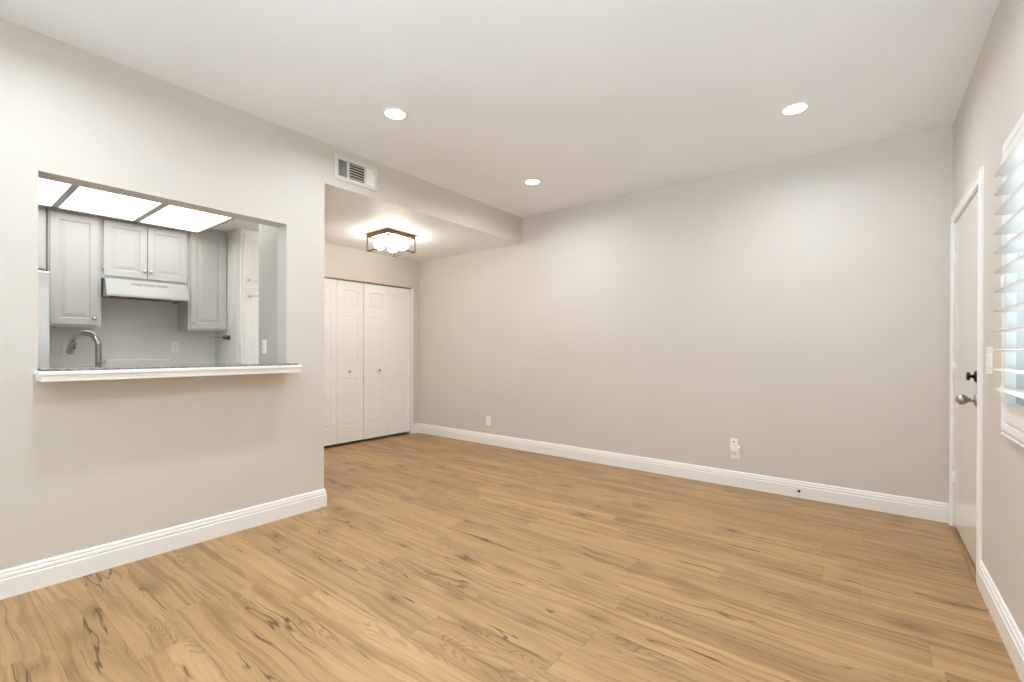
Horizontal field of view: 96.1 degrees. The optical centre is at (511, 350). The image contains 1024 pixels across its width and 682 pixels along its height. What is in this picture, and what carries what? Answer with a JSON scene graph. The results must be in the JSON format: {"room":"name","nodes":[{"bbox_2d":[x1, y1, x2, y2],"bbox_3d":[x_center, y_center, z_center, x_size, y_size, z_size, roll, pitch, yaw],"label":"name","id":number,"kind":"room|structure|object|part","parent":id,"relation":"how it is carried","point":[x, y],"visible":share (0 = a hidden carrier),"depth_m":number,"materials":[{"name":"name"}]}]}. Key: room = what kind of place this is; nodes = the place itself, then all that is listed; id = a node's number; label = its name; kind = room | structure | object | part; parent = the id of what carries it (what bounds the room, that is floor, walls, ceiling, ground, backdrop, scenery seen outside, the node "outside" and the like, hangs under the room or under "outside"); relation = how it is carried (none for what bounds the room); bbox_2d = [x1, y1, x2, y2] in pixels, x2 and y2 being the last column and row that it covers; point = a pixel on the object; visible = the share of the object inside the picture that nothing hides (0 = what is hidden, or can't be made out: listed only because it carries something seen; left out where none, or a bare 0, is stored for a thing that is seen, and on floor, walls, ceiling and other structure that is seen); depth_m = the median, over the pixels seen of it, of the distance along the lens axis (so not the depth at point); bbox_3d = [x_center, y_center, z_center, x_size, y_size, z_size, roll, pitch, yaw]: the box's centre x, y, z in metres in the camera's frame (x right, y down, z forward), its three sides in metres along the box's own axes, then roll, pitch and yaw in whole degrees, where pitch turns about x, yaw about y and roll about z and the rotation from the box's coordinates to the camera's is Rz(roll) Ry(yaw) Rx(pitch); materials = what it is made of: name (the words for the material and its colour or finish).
{"room":"empty living room","nodes":[
{"label":"empty living room","id":0,"kind":"room"},
{"bbox_2d":[50,297,214,366],"bbox_3d":[-4.494,-0.052,3.686,0.120,2.440,4.920,0,0,38],"label":"wall","id":1,"kind":"structure","parent":0,"point":[130,329],"depth_m":4.57,"materials":[{"name":"paint"}]},
{"bbox_2d":[38,205,45,270],"bbox_3d":[-4.287,-0.968,3.580,0.329,0.599,0.905,0,0,38],"label":"upper cabinet","id":2,"kind":"object","parent":1,"relation":"attached to","point":[41,209],"visible":0.28,"depth_m":3.82,"materials":[{"name":"paint"}]},
{"bbox_3d":[-4.030,-0.925,3.659,0.018,0.490,0.436,0,0,38],"label":"door","id":3,"kind":"part","parent":2,"relation":"part of","materials":[{"name":"paint"}]},
{"bbox_2d":[63,342,68,353],"bbox_3d":[-4.031,-0.019,4.178,0.009,0.115,0.070,0,0,38],"label":"outlet","id":4,"kind":"object","parent":1,"relation":"attached to","point":[65,344],"visible":0.48,"depth_m":4.16,"materials":[{"name":"white plastic"}]},
{"bbox_2d":[46,207,100,328],"bbox_3d":[-3.891,-0.734,4.070,0.357,1.067,0.341,0,0,38],"label":"upper cabinet","id":5,"kind":"object","parent":1,"relation":"attached to","point":[73,239],"visible":0.86,"depth_m":3.97,"materials":[{"name":"paint"}]},
{"bbox_2d":[101,216,187,285],"bbox_3d":[-3.582,-0.960,4.467,0.357,0.615,0.664,0,0,38],"label":"upper cabinet","id":6,"kind":"object","parent":1,"relation":"attached to","point":[130,250],"visible":0.91,"depth_m":4.35,"materials":[{"name":"paint"}]},
{"bbox_3d":[-3.570,-0.925,4.253,0.018,0.499,0.312,0,0,38],"label":"door","id":7,"kind":"part","parent":6,"relation":"part of","materials":[{"name":"paint"}]},
{"bbox_2d":[101,278,188,303],"bbox_3d":[-3.556,-0.567,4.438,0.433,0.163,0.622,0,0,38],"label":"range hood","id":8,"kind":"object","parent":6,"relation":"attached to","point":[110,287],"visible":0.98,"depth_m":4.30,"materials":[{"name":"white metal"}]},
{"bbox_3d":[-3.373,-0.925,4.506,0.018,0.499,0.316,0,0,38],"label":"door","id":9,"kind":"part","parent":6,"relation":"part of","materials":[{"name":"paint"}]},
{"bbox_2d":[171,342,178,352],"bbox_3d":[-3.532,-0.031,4.822,0.009,0.115,0.070,0,0,38],"label":"outlet","id":10,"kind":"object","parent":1,"relation":"attached to","point":[174,345],"visible":1,"depth_m":4.82,"materials":[{"name":"white plastic"}]},
{"bbox_2d":[177,229,226,331],"bbox_3d":[-3.270,-0.734,4.871,0.357,1.067,0.355,0,0,38],"label":"upper cabinet","id":11,"kind":"object","parent":1,"relation":"attached to","point":[205,310],"visible":0.92,"depth_m":4.77,"materials":[{"name":"paint"}]},
{"bbox_3d":[-3.155,-0.716,4.788,0.018,0.988,0.322,0,0,38],"label":"door","id":12,"kind":"part","parent":11,"relation":"part of","materials":[{"name":"paint"}]},
{"bbox_2d":[0,83,324,569],"bbox_3d":[-2.751,-0.043,1.864,0.137,2.440,4.176,0,0,38],"label":"wall","id":13,"kind":"structure","parent":0,"point":[84,464],"depth_m":2.58,"materials":[{"name":"paint"}]},
{"bbox_2d":[0,488,326,599],"bbox_3d":[-3.006,1.109,2.072,0.818,0.134,4.192,0,0,38],"label":"baseboard","id":14,"kind":"structure","parent":13,"relation":"attached to","point":[21,579],"depth_m":2.60,"materials":[{"name":"paint"}]},
{"bbox_2d":[33,362,301,381],"bbox_3d":[-1.967,0.120,2.761,0.368,0.062,1.267,0,0,38],"label":"bar ledge","id":15,"kind":"object","parent":13,"relation":"attached to","point":[114,372],"visible":0.88,"depth_m":2.52,"materials":[{"name":"paint"}]},
{"bbox_2d":[215,228,238,362],"bbox_3d":[-3.075,-0.050,4.961,0.560,2.440,0.025,0,0,38],"label":"wall","id":16,"kind":"structure","parent":0,"point":[226,351],"depth_m":4.86,"materials":[{"name":"paint"}]},
{"bbox_2d":[210,335,230,339],"bbox_3d":[-3.060,-0.134,4.817,0.052,0.052,0.185,0,0,38],"label":"wall hook","id":17,"kind":"object","parent":16,"relation":"attached to","point":[225,337],"visible":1,"depth_m":4.85,"materials":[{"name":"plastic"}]},
{"bbox_2d":[0,18,521,260],"bbox_3d":[-2.972,-1.480,3.599,2.622,0.426,6.926,0,0,38],"label":"ceiling","id":18,"kind":"structure","parent":0,"point":[443,222],"depth_m":3.16,"materials":[{"name":"paint"}]},
{"bbox_2d":[38,178,233,232],"bbox_3d":[-3.125,-1.221,3.629,1.295,0.088,1.577,0,0,38],"label":"ceiling panel","id":19,"kind":"object","parent":18,"relation":"attached to","point":[53,194],"visible":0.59,"depth_m":3.84,"materials":[{"name":"grey plastic"}]},
{"bbox_2d":[38,178,70,205],"bbox_3d":[-3.446,-1.187,3.214,1.235,0.006,0.477,0,0,38],"label":"diffuser","id":20,"kind":"object","parent":19,"relation":"attached to","point":[50,193],"depth_m":3.43,"materials":[{"name":"white plastic"}]},
{"bbox_2d":[60,187,160,219],"bbox_3d":[-3.124,-1.186,3.630,1.235,0.006,0.487,0,0,38],"label":"diffuser","id":21,"kind":"object","parent":19,"relation":"attached to","point":[80,199],"depth_m":3.74,"materials":[{"name":"white plastic"}]},
{"bbox_2d":[140,205,229,231],"bbox_3d":[-2.803,-1.186,4.045,1.235,0.006,0.466,0,0,38],"label":"diffuser","id":22,"kind":"object","parent":19,"relation":"attached to","point":[168,216],"depth_m":4.17,"materials":[{"name":"white plastic"}]},
{"bbox_2d":[334,153,377,191],"bbox_3d":[-1.238,-1.416,3.680,0.020,0.190,0.390,0,0,38],"label":"ceiling vent","id":23,"kind":"object","parent":18,"relation":"in","point":[346,169],"visible":1,"depth_m":3.67,"materials":[{"name":"metal"}]},
{"bbox_2d":[367,228,415,256],"bbox_3d":[-1.320,-1.168,5.028,0.368,0.192,0.368,0,0,38],"label":"flush ceiling light","id":24,"kind":"object","parent":18,"relation":"attached to","point":[394,240],"visible":1,"depth_m":4.97,"materials":[{"name":"white glass"}]},
{"bbox_3d":[-1.441,-1.157,5.013,0.124,0.124,0.124,0,0,38],"label":"globe","id":25,"kind":"part","parent":24,"relation":"part of","materials":[{"name":"white glass"}]},
{"bbox_3d":[-1.305,-1.156,4.907,0.124,0.124,0.124,0,0,38],"label":"globe","id":26,"kind":"part","parent":24,"relation":"part of","materials":[{"name":"white glass"}]},
{"bbox_3d":[-1.335,-1.157,5.149,0.124,0.124,0.124,0,0,38],"label":"globe","id":27,"kind":"part","parent":24,"relation":"part of","materials":[{"name":"white glass"}]},
{"bbox_3d":[-1.199,-1.156,5.043,0.124,0.124,0.124,0,0,38],"label":"globe","id":28,"kind":"part","parent":24,"relation":"part of","materials":[{"name":"white glass"}]},
{"bbox_2d":[259,224,277,362],"bbox_3d":[-1.827,-0.043,3.710,0.665,2.440,0.126,0,0,38],"label":"wall","id":29,"kind":"structure","parent":0,"point":[268,235],"depth_m":3.75,"materials":[{"name":"paint"}]},
{"bbox_2d":[262,340,266,353],"bbox_3d":[-2.041,-0.029,3.790,0.070,0.115,0.009,0,0,38],"label":"outlet","id":30,"kind":"object","parent":29,"relation":"attached to","point":[264,342],"visible":1,"depth_m":3.78,"materials":[{"name":"white plastic"}]},
{"bbox_2d":[324,242,418,423],"bbox_3d":[-1.903,-0.048,5.895,0.100,2.440,1.746,0,0,38],"label":"wall","id":31,"kind":"structure","parent":0,"point":[343,262],"depth_m":6.06,"materials":[{"name":"paint"}]},
{"bbox_2d":[324,278,362,445],"bbox_3d":[-2.128,0.141,5.575,0.066,1.993,0.747,0,0,38],"label":"door","id":32,"kind":"structure","parent":31,"relation":"in","point":[343,300],"depth_m":5.65,"materials":[{"name":"paint"}]},
{"bbox_2d":[324,276,410,288],"bbox_3d":[-1.901,-0.867,5.879,0.067,0.012,1.514,0,0,38],"label":"trim","id":33,"kind":"structure","parent":31,"relation":"attached to","point":[324,276],"depth_m":5.85,"materials":[{"name":"white wood"}]},
{"bbox_2d":[363,283,409,438],"bbox_3d":[-1.662,0.142,6.167,0.066,1.993,0.745,0,0,38],"label":"door","id":34,"kind":"structure","parent":31,"relation":"in","point":[386,309],"depth_m":6.13,"materials":[{"name":"paint"}]},
{"bbox_2d":[407,288,413,433],"bbox_3d":[-1.903,0.151,5.896,0.101,2.042,1.548,0,0,38],"label":"trim","id":35,"kind":"structure","parent":31,"relation":"attached to","point":[411,289],"depth_m":6.46,"materials":[{"name":"paint"}]},
{"bbox_2d":[413,423,417,432],"bbox_3d":[-1.355,1.106,6.514,0.016,0.134,0.094,0,0,38],"label":"baseboard","id":36,"kind":"structure","parent":31,"relation":"attached to","point":[415,426],"depth_m":6.49,"materials":[{"name":"paint"}]},
{"bbox_2d":[0,0,999,217],"bbox_3d":[-0.416,-1.621,1.618,3.843,0.120,6.926,0,0,38],"label":"ceiling","id":37,"kind":"structure","parent":0,"point":[590,100],"depth_m":2.58,"materials":[{"name":"paint"}]},
{"bbox_2d":[382,107,407,119],"bbox_3d":[-0.773,-1.561,3.042,0.170,0.007,0.170,0,0,38],"label":"recessed light","id":38,"kind":"object","parent":37,"relation":"in","point":[393,113],"visible":1,"depth_m":3.03,"materials":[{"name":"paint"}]},
{"bbox_2d":[523,178,541,184],"bbox_3d":[0.189,-1.560,4.270,0.170,0.007,0.170,0,0,38],"label":"recessed light","id":39,"kind":"object","parent":37,"relation":"in","point":[531,181],"visible":1,"depth_m":4.25,"materials":[{"name":"white plastic"}]},
{"bbox_2d":[780,101,810,115],"bbox_3d":[1.823,-1.553,2.962,0.170,0.007,0.170,0,0,38],"label":"recessed light","id":40,"kind":"object","parent":37,"relation":"in","point":[795,108],"visible":1,"depth_m":2.95,"materials":[{"name":"white plastic"}]},
{"bbox_2d":[0,432,1020,681],"bbox_3d":[-1.468,1.240,2.394,6.555,0.120,6.986,0,0,38],"label":"floor","id":41,"kind":"structure","parent":0,"point":[428,558],"depth_m":2.25,"materials":[{"name":"brown wood"}]},
{"bbox_2d":[38,270,49,366],"bbox_3d":[-4.104,0.270,3.419,0.786,1.760,0.867,0,0,38],"label":"refrigerator","id":42,"kind":"object","parent":41,"relation":"on","point":[43,276],"visible":0.23,"depth_m":3.53,"materials":[{"name":"grey metal"}]},
{"bbox_2d":[239,228,258,362],"bbox_3d":[-2.858,-0.047,5.130,0.597,2.436,0.503,0,0,38],"label":"pantry cabinet","id":43,"kind":"object","parent":41,"relation":"on","point":[248,239],"visible":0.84,"depth_m":4.82,"materials":[{"name":"paint"}]},
{"bbox_3d":[-2.648,0.209,4.974,0.018,1.686,0.462,0,0,38],"label":"door","id":44,"kind":"part","parent":43,"relation":"part of","materials":[{"name":"paint"}]},
{"bbox_3d":[-2.645,-0.932,4.972,0.018,0.563,0.462,0,0,38],"label":"door","id":45,"kind":"part","parent":43,"relation":"part of","materials":[{"name":"paint"}]},
{"bbox_3d":[-2.491,0.741,2.836,0.633,0.870,2.066,0,0,38],"label":"base cabinet","id":46,"kind":"object","parent":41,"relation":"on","visible":0},
{"bbox_3d":[-2.502,0.289,2.844,0.663,0.035,2.066,0,0,38],"label":"countertop","id":47,"kind":"structure","parent":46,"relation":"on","visible":0},
{"bbox_2d":[65,330,101,365],"bbox_3d":[-2.499,0.077,2.720,0.270,0.388,0.076,0,0,10],"label":"kitchen faucet","id":48,"kind":"object","parent":47,"relation":"on","point":[71,347],"visible":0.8,"depth_m":2.71,"materials":[{"name":"silver metal"}]},
{"bbox_2d":[419,125,952,502],"bbox_3d":[0.628,-0.191,5.114,6.465,2.746,0.120,0,0,38],"label":"wall","id":49,"kind":"structure","parent":0,"point":[796,311],"depth_m":4.02,"materials":[{"name":"paint"}]},
{"bbox_2d":[486,416,490,425],"bbox_3d":[-0.295,0.883,5.749,0.070,0.115,0.006,0,0,38],"label":"outlet","id":50,"kind":"object","parent":49,"relation":"attached to","point":[488,418],"visible":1,"depth_m":5.74,"materials":[{"name":"white plastic"}]},
{"bbox_2d":[418,423,948,522],"bbox_3d":[0.844,1.116,4.859,5.521,0.134,0.016,0,0,38],"label":"baseboard","id":51,"kind":"structure","parent":49,"relation":"attached to","point":[881,502],"depth_m":4.03,"materials":[{"name":"paint"}]},
{"bbox_2d":[731,450,739,458],"bbox_3d":[1.946,0.888,4.010,0.070,0.115,0.009,0,0,38],"label":"outlet","id":52,"kind":"object","parent":49,"relation":"attached to","point":[736,455],"visible":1,"depth_m":4.00,"materials":[{"name":"white plastic"}]},
{"bbox_2d":[730,438,739,451],"bbox_3d":[1.937,0.824,3.992,0.077,0.108,0.032,0,0,38],"label":"plug","id":53,"kind":"object","parent":52,"relation":"attached to","point":[734,443],"visible":1,"depth_m":3.98,"materials":[{"name":"white plastic"}]},
{"bbox_2d":[953,0,1023,637],"bbox_3d":[1.048,-0.181,0.494,0.140,2.746,6.666,0,0,38],"label":"wall","id":54,"kind":"structure","parent":0,"point":[992,105],"depth_m":2.08,"materials":[{"name":"paint"}]},
{"bbox_2d":[949,166,983,584],"bbox_3d":[2.713,0.132,2.711,0.218,2.122,1.046,0,0,38],"label":"door","id":55,"kind":"structure","parent":54,"relation":"in","point":[967,219],"depth_m":2.68,"materials":[{"name":"paint"}]},
{"bbox_3d":[2.455,0.268,2.490,0.083,0.066,0.066,0,0,38],"label":"knob","id":56,"kind":"part","parent":55,"relation":"part of","materials":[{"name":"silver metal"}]},
{"bbox_2d":[986,347,992,374],"bbox_3d":[2.252,0.049,2.171,0.010,0.128,0.116,0,0,38],"label":"light switch","id":57,"kind":"object","parent":54,"relation":"attached to","point":[989,356],"visible":1,"depth_m":2.14,"materials":[{"name":"white plastic"}]},
{"bbox_2d":[977,560,1023,681],"bbox_3d":[0.650,1.125,0.117,0.016,0.134,5.582,0,0,38],"label":"baseboard","id":58,"kind":"structure","parent":54,"relation":"attached to","point":[1012,638],"depth_m":1.90,"materials":[{"name":"paint"}]},
{"bbox_2d":[992,113,1023,447],"bbox_3d":[1.623,-0.252,1.383,0.089,1.192,1.283,0,0,38],"label":"plantation shutter","id":59,"kind":"object","parent":54,"relation":"attached to","point":[1011,170],"visible":1,"depth_m":1.75,"materials":[{"name":"paint"}]},
{"bbox_3d":[1.808,0.245,1.612,0.030,0.074,0.501,0,0,38],"label":"rail","id":60,"kind":"part","parent":59,"relation":"part of","materials":[{"name":"paint"}]},
{"bbox_3d":[1.811,-0.771,1.610,0.030,0.047,0.501,0,0,38],"label":"rail","id":61,"kind":"part","parent":59,"relation":"part of","materials":[{"name":"paint"}]}
]}

